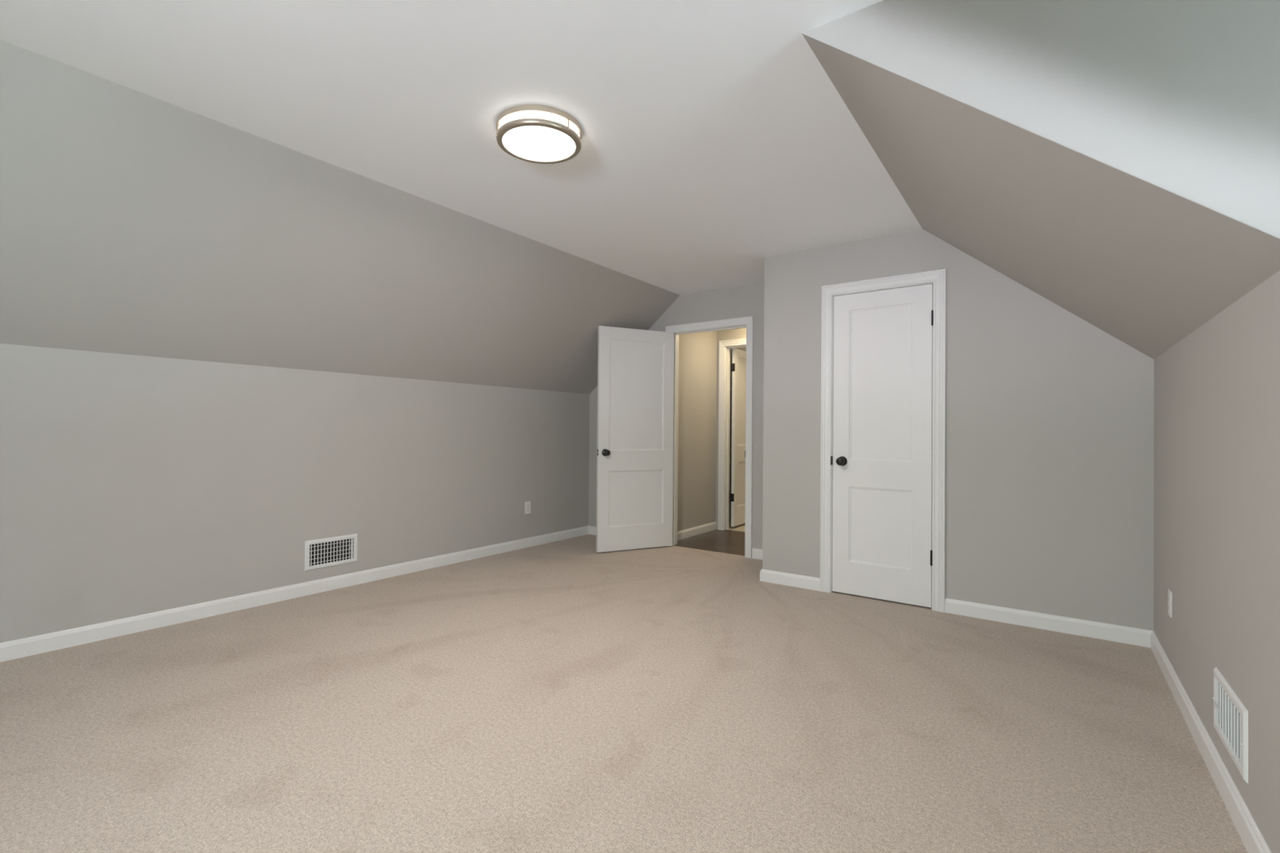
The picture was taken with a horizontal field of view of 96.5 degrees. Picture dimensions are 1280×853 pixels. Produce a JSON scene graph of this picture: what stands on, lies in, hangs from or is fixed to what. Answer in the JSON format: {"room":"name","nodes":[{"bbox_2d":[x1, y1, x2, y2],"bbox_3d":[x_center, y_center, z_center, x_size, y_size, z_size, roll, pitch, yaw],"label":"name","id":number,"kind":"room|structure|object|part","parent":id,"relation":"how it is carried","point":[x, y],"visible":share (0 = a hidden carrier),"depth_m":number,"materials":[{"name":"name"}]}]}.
{"room":"empty attic bedroom","nodes":[
{"label":"empty attic bedroom","id":0,"kind":"room"},
{"bbox_2d":[0,343,589,643],"bbox_3d":[-2.411,0.369,3.557,0.120,1.480,6.485,0,-1,36],"label":"wall","id":1,"kind":"structure","parent":0,"point":[131,486],"depth_m":3.43,"materials":[{"name":"grey paint"}]},
{"bbox_2d":[0,525,596,662],"bbox_3d":[-2.010,1.067,3.190,0.961,0.086,6.370,0,-1,36],"label":"baseboard","id":2,"kind":"structure","parent":1,"relation":"attached to","point":[31,646],"depth_m":3.45,"materials":[{"name":"white paint"}]},
{"bbox_2d":[304,533,357,571],"bbox_3d":[-2.093,0.858,3.889,0.012,0.198,0.351,0,-1,36],"label":"air vent","id":3,"kind":"object","parent":1,"relation":"in","point":[319,553],"visible":1,"depth_m":3.88,"materials":[{"name":"white metal"}]},
{"bbox_2d":[524,501,530,514],"bbox_3d":[-1.050,0.766,5.348,0.008,0.115,0.070,0,-1,36],"label":"wall outlet","id":4,"kind":"object","parent":1,"relation":"attached to","point":[527,504],"visible":1,"depth_m":5.34,"materials":[{"name":"white plastic"}]},
{"bbox_2d":[0,40,679,394],"bbox_3d":[-1.923,-0.863,3.225,1.180,0.986,6.485,0,-1,36],"label":"sloped ceiling","id":5,"kind":"structure","parent":0,"point":[132,222],"depth_m":2.95,"materials":[{"name":"grey paint"}]},
{"bbox_2d":[0,0,922,294],"bbox_3d":[0.240,-1.323,1.682,4.133,0.100,6.485,0,-1,36],"label":"ceiling","id":6,"kind":"structure","parent":0,"point":[716,142],"depth_m":2.23,"materials":[{"name":"white paint"}]},
{"bbox_2d":[495,104,582,164],"bbox_3d":[-0.428,-1.236,2.441,0.364,0.074,0.359,0,-1,36],"label":"ceiling light","id":7,"kind":"object","parent":6,"relation":"attached to","point":[531,133],"visible":1,"depth_m":2.37,"materials":[{"name":"white glass"}]},
{"bbox_2d":[498,111,579,136],"bbox_3d":[-0.430,-1.235,2.442,0.340,0.040,0.340,0,-1,36],"label":"diffuser","id":8,"kind":"object","parent":7,"relation":"attached to","point":[511,123],"depth_m":2.31,"materials":[{"name":"white glass"}]},
{"bbox_2d":[0,523,1247,852],"bbox_3d":[0.332,1.190,3.515,4.632,0.124,9.870,0,-1,36],"label":"floor","id":9,"kind":"structure","parent":0,"point":[566,695],"depth_m":2.12,"materials":[{"name":"beige carpet"}]},
{"bbox_2d":[588,282,764,549],"bbox_3d":[1.290,-0.045,4.831,4.412,2.389,0.115,0,-1,36],"label":"wall","id":10,"kind":"structure","parent":0,"point":[745,300],"depth_m":5.08,"materials":[{"name":"grey paint"}]},
{"bbox_2d":[595,325,674,552],"bbox_3d":[-0.035,0.120,5.274,0.781,2.021,0.168,1,-1,-26],"label":"door","id":11,"kind":"structure","parent":10,"relation":"in","point":[635,441],"depth_m":5.25,"materials":[{"name":"white paint"}]},
{"bbox_3d":[-0.298,0.239,5.088,0.065,0.065,0.066,1,-1,-26],"label":"knob","id":12,"kind":"part","parent":11,"relation":"part of","materials":[{"name":"black metal"}]},
{"bbox_2d":[665,315,753,558],"bbox_3d":[0.649,0.096,5.288,0.903,2.104,0.153,0,-1,36],"label":"door frame","id":13,"kind":"structure","parent":10,"relation":"attached to","point":[745,322],"depth_m":5.05,"materials":[{"name":"white paint"}]},
{"bbox_3d":[0.688,0.097,5.342,0.903,2.104,0.019,0,-1,36],"label":"casing","id":14,"kind":"part","parent":13,"relation":"part of","materials":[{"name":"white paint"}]},
{"bbox_2d":[677,330,716,531],"bbox_3d":[0.530,0.029,6.047,0.100,2.250,0.980,0,-1,36],"label":"wall","id":15,"kind":"structure","parent":0,"point":[697,360],"depth_m":6.08,"materials":[{"name":"grey paint"}]},
{"bbox_2d":[677,521,716,540],"bbox_3d":[0.567,1.111,6.005,0.014,0.086,0.980,0,-1,36],"label":"baseboard","id":16,"kind":"structure","parent":15,"relation":"attached to","point":[686,533],"depth_m":6.04,"materials":[{"name":"white paint"}]},
{"bbox_2d":[715,327,746,529],"bbox_3d":[1.568,0.037,5.977,1.870,2.250,0.115,0,-1,36],"label":"wall","id":17,"kind":"structure","parent":0,"point":[740,333],"depth_m":6.40,"materials":[{"name":"grey paint"}]},
{"bbox_2d":[717,337,746,530],"bbox_3d":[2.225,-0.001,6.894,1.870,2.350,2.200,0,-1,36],"label":"door frame","id":18,"kind":"structure","parent":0,"point":[740,348],"depth_m":6.59,"materials":[{"name":"white paint"}]},
{"bbox_2d":[729,348,746,526],"bbox_3d":[1.279,0.134,6.728,0.103,2.003,0.775,0,-1,35],"label":"door","id":19,"kind":"structure","parent":18,"relation":"in","point":[738,366],"depth_m":6.52,"materials":[{"name":"white paint"}]},
{"bbox_2d":[762,228,1154,631],"bbox_3d":[1.980,-0.047,3.860,2.158,2.389,0.659,0,-1,36],"label":"wall","id":20,"kind":"structure","parent":0,"point":[1050,421],"depth_m":3.33,"materials":[{"name":"grey paint"}]},
{"bbox_2d":[751,548,819,591],"bbox_3d":[1.083,1.102,4.458,0.380,0.086,1.006,0,0,2],"label":"baseboard","id":21,"kind":"structure","parent":20,"relation":"attached to","point":[766,575],"depth_m":4.09,"materials":[{"name":"white paint"}]},
{"bbox_2d":[831,284,933,607],"bbox_3d":[1.567,0.121,3.731,0.618,2.023,0.102,0,-1,36],"label":"door","id":22,"kind":"structure","parent":20,"relation":"in","point":[883,339],"depth_m":3.74,"materials":[{"name":"white paint"}]},
{"bbox_3d":[1.357,0.240,3.859,0.065,0.065,0.066,0,-1,36],"label":"knob","id":23,"kind":"part","parent":22,"relation":"part of","materials":[{"name":"black metal"}]},
{"bbox_2d":[819,268,946,613],"bbox_3d":[1.596,0.088,3.777,0.766,2.112,0.120,0,-1,36],"label":"door frame","id":24,"kind":"structure","parent":20,"relation":"attached to","point":[937,277],"depth_m":3.61,"materials":[{"name":"white paint"}]},
{"bbox_2d":[802,0,1279,238],"bbox_3d":[1.291,-0.523,1.349,1.833,1.489,0.100,0,-1,36],"label":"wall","id":25,"kind":"structure","parent":0,"point":[1180,97],"depth_m":1.38,"materials":[{"name":"grey paint"}]},
{"bbox_2d":[802,34,1279,359],"bbox_3d":[0.816,-0.862,1.264,1.158,0.976,6.485,0,-1,36],"label":"wall","id":26,"kind":"structure","parent":0,"point":[1147,264],"depth_m":1.92,"materials":[{"name":"grey paint"}]},
{"bbox_2d":[1153,270,1279,852],"bbox_3d":[1.266,0.373,0.924,0.100,1.491,6.485,0,-1,36],"label":"wall","id":27,"kind":"structure","parent":0,"point":[1216,449],"depth_m":1.74,"materials":[{"name":"grey paint"}]},
{"bbox_2d":[944,598,1271,852],"bbox_3d":[0.603,1.069,0.912,0.960,0.086,5.711,0,-1,36],"label":"baseboard","id":28,"kind":"structure","parent":27,"relation":"attached to","point":[1253,841],"depth_m":2.68,"materials":[{"name":"white paint"}]},
{"bbox_2d":[1168,588,1172,617],"bbox_3d":[2.354,0.788,2.538,0.008,0.115,0.070,0,-1,36],"label":"wall outlet","id":29,"kind":"object","parent":27,"relation":"attached to","point":[1170,593],"visible":1,"depth_m":2.52,"materials":[{"name":"white plastic"}]},
{"bbox_2d":[1212,666,1248,783],"bbox_3d":[1.754,0.876,1.704,0.012,0.196,0.362,0,-1,36],"label":"air vent","id":30,"kind":"object","parent":27,"relation":"in","point":[1230,714],"visible":1,"depth_m":1.68,"materials":[{"name":"white metal"}]},
{"bbox_3d":[1.821,0.886,1.805,0.003,0.008,0.062,0,-1,36],"label":"lever","id":31,"kind":"part","parent":30,"relation":"part of","materials":[{"name":"white metal"}]}
]}

